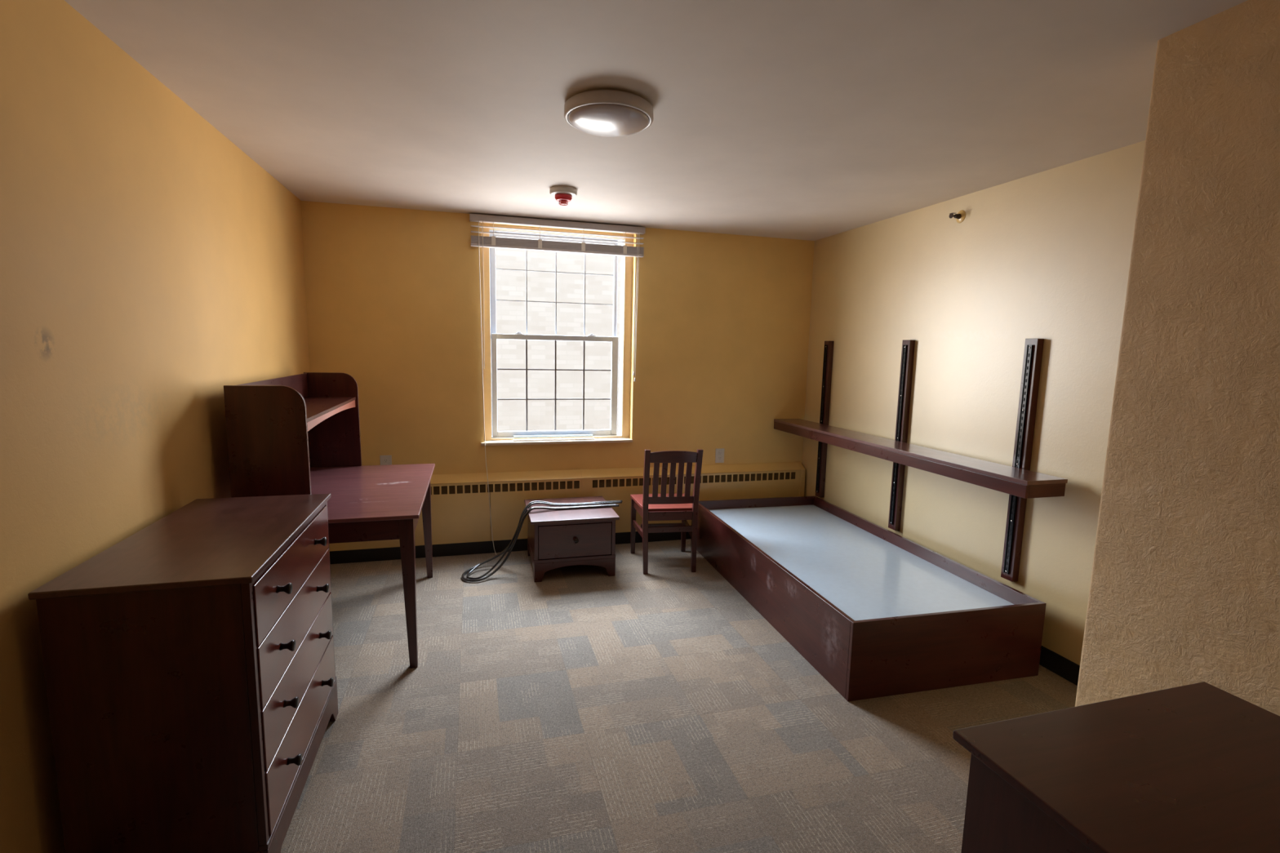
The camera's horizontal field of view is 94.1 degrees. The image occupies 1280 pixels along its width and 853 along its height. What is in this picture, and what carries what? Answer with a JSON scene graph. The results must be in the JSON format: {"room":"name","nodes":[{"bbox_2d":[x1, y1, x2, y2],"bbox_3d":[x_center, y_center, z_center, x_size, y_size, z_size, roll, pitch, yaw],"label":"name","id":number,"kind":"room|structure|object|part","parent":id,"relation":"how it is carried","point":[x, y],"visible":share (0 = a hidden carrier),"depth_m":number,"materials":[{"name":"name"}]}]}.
{"room":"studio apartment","nodes":[
{"label":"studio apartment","id":0,"kind":"room"},
{"bbox_2d":[0,0,309,852],"bbox_3d":[-1.402,0.193,0.711,0.200,2.454,7.062,-1,8,-16],"label":"wall","id":1,"kind":"structure","parent":0,"point":[150,266],"depth_m":1.77,"materials":[{"name":"yellow paint"}]},
{"bbox_2d":[301,200,814,474],"bbox_3d":[-0.440,-0.329,4.665,4.204,2.704,0.200,-1,8,-16],"label":"wall","id":2,"kind":"structure","parent":0,"point":[393,295],"depth_m":4.53,"materials":[{"name":"yellow paint"}]},
{"bbox_2d":[379,455,391,465],"bbox_3d":[-1.811,0.264,4.249,0.078,0.118,0.007,-1,8,-16],"label":"wall outlet","id":3,"kind":"object","parent":2,"relation":"attached to","point":[384,460],"visible":0.62,"depth_m":4.24,"materials":[{"name":"white plastic"}]},
{"bbox_2d":[329,531,691,564],"bbox_3d":[-0.426,0.883,4.685,3.804,0.094,0.086,-1,8,-16],"label":"baseboard","id":4,"kind":"structure","parent":2,"relation":"attached to","point":[521,544],"depth_m":4.38,"materials":[{"name":"black rubber"}]},
{"bbox_2d":[480,222,633,445],"bbox_3d":[-0.627,-0.677,4.545,1.157,1.604,0.227,-1,8,-16],"label":"window","id":5,"kind":"structure","parent":2,"relation":"in","point":[493,437],"depth_m":4.59,"materials":[{"name":"white plastic"}]},
{"bbox_2d":[513,434,592,437],"bbox_3d":[-0.672,0.074,4.643,0.615,0.015,0.021,-1,8,-15],"label":"blind slat","id":6,"kind":"object","parent":5,"relation":"on","point":[565,435],"visible":1,"depth_m":4.63,"materials":[{"name":"white plastic"}]},
{"bbox_2d":[512,437,595,441],"bbox_3d":[-0.657,0.101,4.574,0.625,0.012,0.025,-1,8,-15],"label":"blind slat","id":7,"kind":"object","parent":5,"relation":"on","point":[591,438],"visible":1,"depth_m":4.56,"materials":[{"name":"white plastic"}]},
{"bbox_3d":[-0.649,-1.059,4.573,0.970,0.795,0.032,-1,8,-16],"label":"sash","id":8,"kind":"part","parent":5,"relation":"part of","materials":[{"name":"white plastic"}]},
{"bbox_3d":[-0.651,-0.313,4.638,0.976,0.786,0.032,-1,8,-16],"label":"sash","id":9,"kind":"part","parent":5,"relation":"part of","materials":[{"name":"white plastic"}]},
{"bbox_3d":[-0.631,0.114,4.605,1.157,0.020,0.138,-1,8,-16],"label":"sill","id":10,"kind":"part","parent":5,"relation":"part of","materials":[{"name":"paint"}]},
{"bbox_2d":[469,213,645,555],"bbox_3d":[-0.587,-0.272,4.429,1.272,2.445,0.183,-1,8,-16],"label":"window blind","id":11,"kind":"object","parent":5,"relation":"attached to","point":[493,242],"visible":1,"depth_m":4.32,"materials":[{"name":"white plastic"}]},
{"bbox_3d":[-1.109,-0.925,4.225,0.006,1.030,0.006,-1,8,-16],"label":"tilt cord","id":12,"kind":"part","parent":11,"relation":"part of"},
{"bbox_3d":[-1.073,-0.240,4.276,0.134,2.400,0.144,-1,8,-16],"label":"lift cord","id":13,"kind":"part","parent":11,"relation":"part of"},
{"bbox_3d":[-0.578,-1.470,4.334,1.272,0.045,0.056,-1,8,-16],"label":"head rail","id":14,"kind":"part","parent":11,"relation":"part of","materials":[{"name":"white plastic"}]},
{"bbox_3d":[-0.583,-1.285,4.355,1.259,0.014,0.052,-1,8,-16],"label":"rail","id":15,"kind":"part","parent":11,"relation":"part of","materials":[{"name":"white plastic"}]},
{"bbox_3d":[-0.029,-0.936,4.528,0.011,1.040,0.004,-1,8,-16],"label":"lift cord","id":16,"kind":"part","parent":11,"relation":"part of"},
{"bbox_3d":[-0.020,-0.919,4.533,0.016,1.076,0.004,-1,8,-16],"label":"lift cord","id":17,"kind":"part","parent":11,"relation":"part of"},
{"bbox_2d":[328,462,805,551],"bbox_3d":[-0.421,0.587,4.641,3.775,0.503,0.091,-1,8,-16],"label":"radiator cover","id":18,"kind":"object","parent":2,"relation":"attached to","point":[460,506],"visible":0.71,"depth_m":4.51,"materials":[{"name":"yellow metal"}]},
{"bbox_2d":[431,471,795,494],"bbox_3d":[-0.416,0.470,4.602,3.751,0.135,0.031,-1,8,-16],"label":"grille","id":19,"kind":"object","parent":18,"relation":"attached to","point":[711,482],"depth_m":4.64,"materials":[{"name":"metal"}]},
{"bbox_2d":[715,448,724,462],"bbox_3d":[0.662,0.242,4.945,0.078,0.120,0.007,-1,8,-16],"label":"wall outlet","id":20,"kind":"object","parent":2,"relation":"attached to","point":[719,454],"visible":1,"depth_m":4.94,"materials":[{"name":"white plastic"}]},
{"bbox_2d":[64,0,1247,240],"bbox_3d":[0.552,-1.127,1.082,4.204,0.150,7.062,-1,8,-16],"label":"ceiling","id":21,"kind":"structure","parent":0,"point":[811,120],"depth_m":2.14,"materials":[{"name":"paint"}]},
{"bbox_2d":[549,186,577,205],"bbox_3d":[-0.448,-1.344,3.489,0.160,0.086,0.160,-1,8,-16],"label":"detector","id":22,"kind":"object","parent":21,"relation":"attached to","point":[562,194],"visible":1,"depth_m":3.44,"materials":[{"name":"white plastic"}]},
{"bbox_2d":[564,88,653,137],"bbox_3d":[-0.119,-1.178,2.273,0.340,0.086,0.340,-1,8,-16],"label":"ceiling lamp","id":23,"kind":"object","parent":21,"relation":"attached to","point":[607,113],"visible":1,"depth_m":2.18,"materials":[{"name":"white glass"}]},
{"bbox_3d":[-0.119,-1.155,2.276,0.307,0.040,0.307,-1,8,-16],"label":"lamp glass","id":24,"kind":"part","parent":23,"relation":"part of","materials":[{"name":"white glass"}]},
{"bbox_2d":[280,538,1077,852],"bbox_3d":[0.498,1.429,1.417,4.204,0.100,7.062,-1,8,-16],"label":"floor","id":25,"kind":"structure","parent":0,"point":[581,708],"depth_m":2.43,"materials":[{"name":"carpet"}]},
{"bbox_2d":[27,493,337,852],"bbox_3d":[-1.336,0.795,1.960,0.493,0.939,0.903,-1,8,-16],"label":"dresser","id":26,"kind":"object","parent":25,"relation":"on","point":[191,682],"visible":1,"depth_m":1.56,"materials":[{"name":"brown wood"}]},
{"bbox_3d":[-1.246,0.786,1.537,0.426,0.771,0.019,-1,8,-16],"label":"panel","id":27,"kind":"part","parent":26,"relation":"part of","materials":[{"name":"brown wood"}]},
{"bbox_3d":[-1.046,0.478,1.755,0.036,0.034,0.034,-1,8,-16],"label":"knob","id":28,"kind":"part","parent":26,"relation":"part of","materials":[{"name":"metal"}]},
{"bbox_3d":[-1.050,0.655,1.778,0.036,0.034,0.034,-1,8,-16],"label":"knob","id":29,"kind":"part","parent":26,"relation":"part of","materials":[{"name":"metal"}]},
{"bbox_3d":[-1.144,0.727,2.004,0.023,0.770,0.875,-1,8,-16],"label":"frame","id":30,"kind":"part","parent":26,"relation":"part of","materials":[{"name":"brown wood"}]},
{"bbox_3d":[-1.136,0.450,1.969,0.020,0.170,0.822,-1,8,-16],"label":"drawer","id":31,"kind":"part","parent":26,"relation":"part of","materials":[{"name":"brown wood"}]},
{"bbox_3d":[-1.054,0.836,1.802,0.036,0.034,0.034,-1,8,-16],"label":"knob","id":32,"kind":"part","parent":26,"relation":"part of","materials":[{"name":"metal"}]},
{"bbox_3d":[-1.140,0.627,1.992,0.020,0.178,0.822,-1,8,-16],"label":"drawer","id":33,"kind":"part","parent":26,"relation":"part of","materials":[{"name":"brown wood"}]},
{"bbox_3d":[-1.058,1.023,1.826,0.036,0.034,0.034,-1,8,-16],"label":"knob","id":34,"kind":"part","parent":26,"relation":"part of","materials":[{"name":"metal"}]},
{"bbox_3d":[-1.144,0.808,2.016,0.020,0.178,0.822,-1,8,-16],"label":"drawer","id":35,"kind":"part","parent":26,"relation":"part of","materials":[{"name":"brown wood"}]},
{"bbox_3d":[-1.148,0.996,2.040,0.020,0.190,0.822,-1,8,-16],"label":"drawer","id":36,"kind":"part","parent":26,"relation":"part of","materials":[{"name":"brown wood"}]},
{"bbox_3d":[-1.165,0.420,2.175,0.036,0.034,0.034,-1,8,-16],"label":"knob","id":37,"kind":"part","parent":26,"relation":"part of","materials":[{"name":"metal"}]},
{"bbox_3d":[-1.169,0.598,2.198,0.036,0.034,0.034,-1,8,-16],"label":"knob","id":38,"kind":"part","parent":26,"relation":"part of","materials":[{"name":"metal"}]},
{"bbox_3d":[-1.172,0.778,2.221,0.036,0.034,0.034,-1,8,-16],"label":"knob","id":39,"kind":"part","parent":26,"relation":"part of","materials":[{"name":"metal"}]},
{"bbox_3d":[-1.176,0.966,2.246,0.036,0.034,0.034,-1,8,-16],"label":"knob","id":40,"kind":"part","parent":26,"relation":"part of","materials":[{"name":"metal"}]},
{"bbox_2d":[310,463,435,668],"bbox_3d":[-1.573,0.708,3.277,0.790,0.760,1.250,-1,8,-16],"label":"desk","id":41,"kind":"object","parent":25,"relation":"on","point":[366,503],"visible":0.64,"depth_m":2.93,"materials":[{"name":"brown wood"}]},
{"bbox_2d":[223,372,361,497],"bbox_3d":[-1.752,0.040,3.139,0.304,0.592,1.248,-1,8,-16],"label":"hutch","id":42,"kind":"object","parent":41,"relation":"on","point":[278,429],"visible":0.91,"depth_m":2.56,"materials":[{"name":"brown wood"}]},
{"bbox_3d":[-1.586,0.120,2.553,0.304,0.592,0.019,-1,8,-16],"label":"panel","id":43,"kind":"part","parent":42,"relation":"part of","materials":[{"name":"brown wood"}]},
{"bbox_3d":[-1.883,0.029,3.101,0.008,0.558,1.210,-1,8,-16],"label":"panel","id":44,"kind":"part","parent":42,"relation":"part of","materials":[{"name":"brown wood"}]},
{"bbox_2d":[303,396,355,422],"bbox_3d":[-1.747,-0.096,3.122,0.267,0.017,1.209,-1,8,-16],"label":"shelf","id":45,"kind":"object","parent":42,"relation":"attached to","point":[317,408],"depth_m":3.24,"materials":[{"name":"brown wood"}]},
{"bbox_3d":[-1.631,-0.066,3.159,0.018,0.046,1.209,-1,8,-16],"label":"shelf rail","id":46,"kind":"part","parent":42,"relation":"part of","materials":[{"name":"brown wood"}]},
{"bbox_3d":[-1.918,-0.040,3.725,0.304,0.592,0.019,-1,8,-16],"label":"panel","id":47,"kind":"part","parent":42,"relation":"part of","materials":[{"name":"brown wood"}]},
{"bbox_3d":[-1.097,0.786,2.829,0.062,0.742,0.062,-1,8,-16],"label":"leg","id":48,"kind":"part","parent":41,"relation":"part of","materials":[{"name":"brown wood"}]},
{"bbox_3d":[-1.402,0.638,3.909,0.062,0.742,0.062,-1,8,-16],"label":"leg","id":49,"kind":"part","parent":41,"relation":"part of","materials":[{"name":"brown wood"}]},
{"bbox_2d":[524,496,619,582],"bbox_3d":[-0.498,0.781,4.221,0.588,0.416,0.600,-1,8,-15],"label":"nightstand","id":50,"kind":"object","parent":25,"relation":"on","point":[580,536],"visible":0.98,"depth_m":3.98,"materials":[{"name":"brown wood"}]},
{"bbox_3d":[-0.754,0.727,4.165,0.019,0.266,0.536,-1,8,-15],"label":"panel","id":51,"kind":"part","parent":50,"relation":"part of","materials":[{"name":"brown wood"}]},
{"bbox_2d":[461,500,622,582],"bbox_3d":[-0.651,0.768,4.137,1.133,0.449,0.312,-1,8,-16],"label":"cable","id":52,"kind":"object","parent":50,"relation":"on","point":[531,502],"visible":0.91,"depth_m":4.12,"materials":[{"name":"black rubber"}]},
{"bbox_3d":[-0.429,0.761,3.964,0.546,0.268,0.025,-1,8,-15],"label":"frame","id":53,"kind":"part","parent":50,"relation":"part of","materials":[{"name":"brown wood"}]},
{"bbox_3d":[-0.429,0.758,3.965,0.486,0.224,0.019,-1,8,-15],"label":"drawer","id":54,"kind":"part","parent":50,"relation":"part of","materials":[{"name":"brown wood"}]},
{"bbox_2d":[630,448,703,574],"bbox_3d":[0.180,0.556,4.290,0.435,0.872,0.524,0,8,-9],"label":"wooden chair","id":55,"kind":"object","parent":25,"relation":"on","point":[655,506],"visible":1,"depth_m":4.09,"materials":[{"name":"brown wood"}]},
{"bbox_3d":[-0.051,0.750,4.492,0.038,0.424,0.038,0,8,-9],"label":"leg","id":56,"kind":"part","parent":55,"relation":"part of","materials":[{"name":"brown wood"}]},
{"bbox_3d":[0.040,0.584,4.054,0.044,0.872,0.098,0,8,-9],"label":"leg","id":57,"kind":"part","parent":55,"relation":"part of","materials":[{"name":"brown wood"}]},
{"bbox_3d":[0.173,0.550,4.338,0.435,0.022,0.426,0,8,-9],"label":"seat","id":58,"kind":"part","parent":55,"relation":"part of","materials":[{"name":"red paint"}]},
{"bbox_3d":[0.212,0.505,4.095,0.324,0.052,0.030,0,8,-9],"label":"rail","id":59,"kind":"part","parent":55,"relation":"part of","materials":[{"name":"brown wood"}]},
{"bbox_3d":[0.227,0.203,4.006,0.324,0.084,0.043,0,8,-9],"label":"rail","id":60,"kind":"part","parent":55,"relation":"part of","materials":[{"name":"brown wood"}]},
{"bbox_3d":[0.336,0.750,4.555,0.038,0.424,0.038,0,8,-9],"label":"leg","id":61,"kind":"part","parent":55,"relation":"part of","materials":[{"name":"brown wood"}]},
{"bbox_3d":[0.388,0.584,4.110,0.044,0.872,0.098,0,8,-9],"label":"leg","id":62,"kind":"part","parent":55,"relation":"part of","materials":[{"name":"brown wood"}]},
{"bbox_2d":[696,495,1046,702],"bbox_3d":[1.182,0.898,3.776,1.046,0.370,2.124,-1,8,-14],"label":"frame","id":63,"kind":"object","parent":25,"relation":"on","point":[877,612],"visible":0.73,"depth_m":3.08,"materials":[{"name":"brown wood"}]},
{"bbox_3d":[0.685,0.904,3.652,0.022,0.369,2.083,-1,8,-14],"label":"rail","id":64,"kind":"part","parent":63,"relation":"part of","materials":[{"name":"brown wood"}]},
{"bbox_3d":[1.679,0.893,3.899,0.022,0.369,2.083,-1,8,-14],"label":"rail","id":65,"kind":"part","parent":63,"relation":"part of","materials":[{"name":"brown wood"}]},
{"bbox_2d":[952,681,1279,852],"bbox_3d":[1.134,1.065,0.990,0.757,0.760,0.875,-1,8,-16],"label":"dresser","id":66,"kind":"object","parent":25,"relation":"on","point":[1192,768],"visible":1,"depth_m":1.15,"materials":[{"name":"brown wood"}]},
{"bbox_3d":[0.802,1.039,0.900,0.019,0.660,0.802,-1,8,-16],"label":"panel","id":67,"kind":"part","parent":66,"relation":"part of","materials":[{"name":"brown wood"}]},
{"bbox_2d":[801,140,1145,665],"bbox_3d":[1.969,-0.101,3.504,0.200,2.454,3.473,-1,8,-16],"label":"wall","id":68,"kind":"structure","parent":0,"point":[1046,255],"depth_m":3.28,"materials":[{"name":"yellow paint"}]},
{"bbox_2d":[815,341,833,497],"bbox_3d":[1.478,-0.052,4.793,0.050,1.261,0.072,-1,8,-16],"label":"shelf standard","id":69,"kind":"object","parent":68,"relation":"attached to","point":[828,345],"visible":0.94,"depth_m":4.76,"materials":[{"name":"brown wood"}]},
{"bbox_2d":[888,339,915,530],"bbox_3d":[1.720,0.066,3.934,0.050,1.261,0.072,-1,8,-16],"label":"shelf standard","id":70,"kind":"object","parent":68,"relation":"attached to","point":[908,345],"visible":0.94,"depth_m":3.90,"materials":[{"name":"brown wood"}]},
{"bbox_2d":[773,418,1067,498],"bbox_3d":[1.572,0.133,3.925,0.241,0.083,2.409,-1,8,-16],"label":"wall shelf","id":71,"kind":"object","parent":68,"relation":"attached to","point":[1023,483],"visible":1,"depth_m":3.31,"materials":[{"name":"brown wood"}]},
{"bbox_2d":[949,209,965,222],"bbox_3d":[1.827,-1.217,3.446,0.070,0.072,0.072,-1,8,-16],"label":"sprinkler head","id":72,"kind":"object","parent":68,"relation":"attached to","point":[960,216],"visible":1,"depth_m":3.44},
{"bbox_2d":[1000,338,1044,582],"bbox_3d":[1.964,0.184,3.072,0.050,1.261,0.072,-1,8,-16],"label":"shelf standard","id":73,"kind":"object","parent":68,"relation":"attached to","point":[1033,348],"visible":0.9,"depth_m":3.04,"materials":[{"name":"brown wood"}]},
{"bbox_2d":[1039,645,1079,685],"bbox_3d":[1.810,1.051,3.748,0.008,0.100,3.123,-1,8,-16],"label":"baseboard","id":74,"kind":"structure","parent":68,"relation":"attached to","point":[1061,666],"depth_m":2.90,"materials":[{"name":"black rubber"}]},
{"bbox_2d":[1075,0,1279,715],"bbox_3d":[2.456,0.334,0.262,1.024,2.454,3.689,-1,8,-16],"label":"wall","id":75,"kind":"structure","parent":0,"point":[1184,585],"depth_m":1.63,"materials":[{"name":"yellow paint"}]},
{"label":"outside","id":76,"kind":"structure","parent":0,"visible":0},
{"bbox_2d":[490,242,621,433],"bbox_3d":[-1.302,-1.514,10.116,5.200,4.000,0.400,-1,8,-16],"label":"wall","id":77,"kind":"structure","parent":76,"point":[510,285],"depth_m":9.88,"materials":[{"name":"brick"}]}
]}

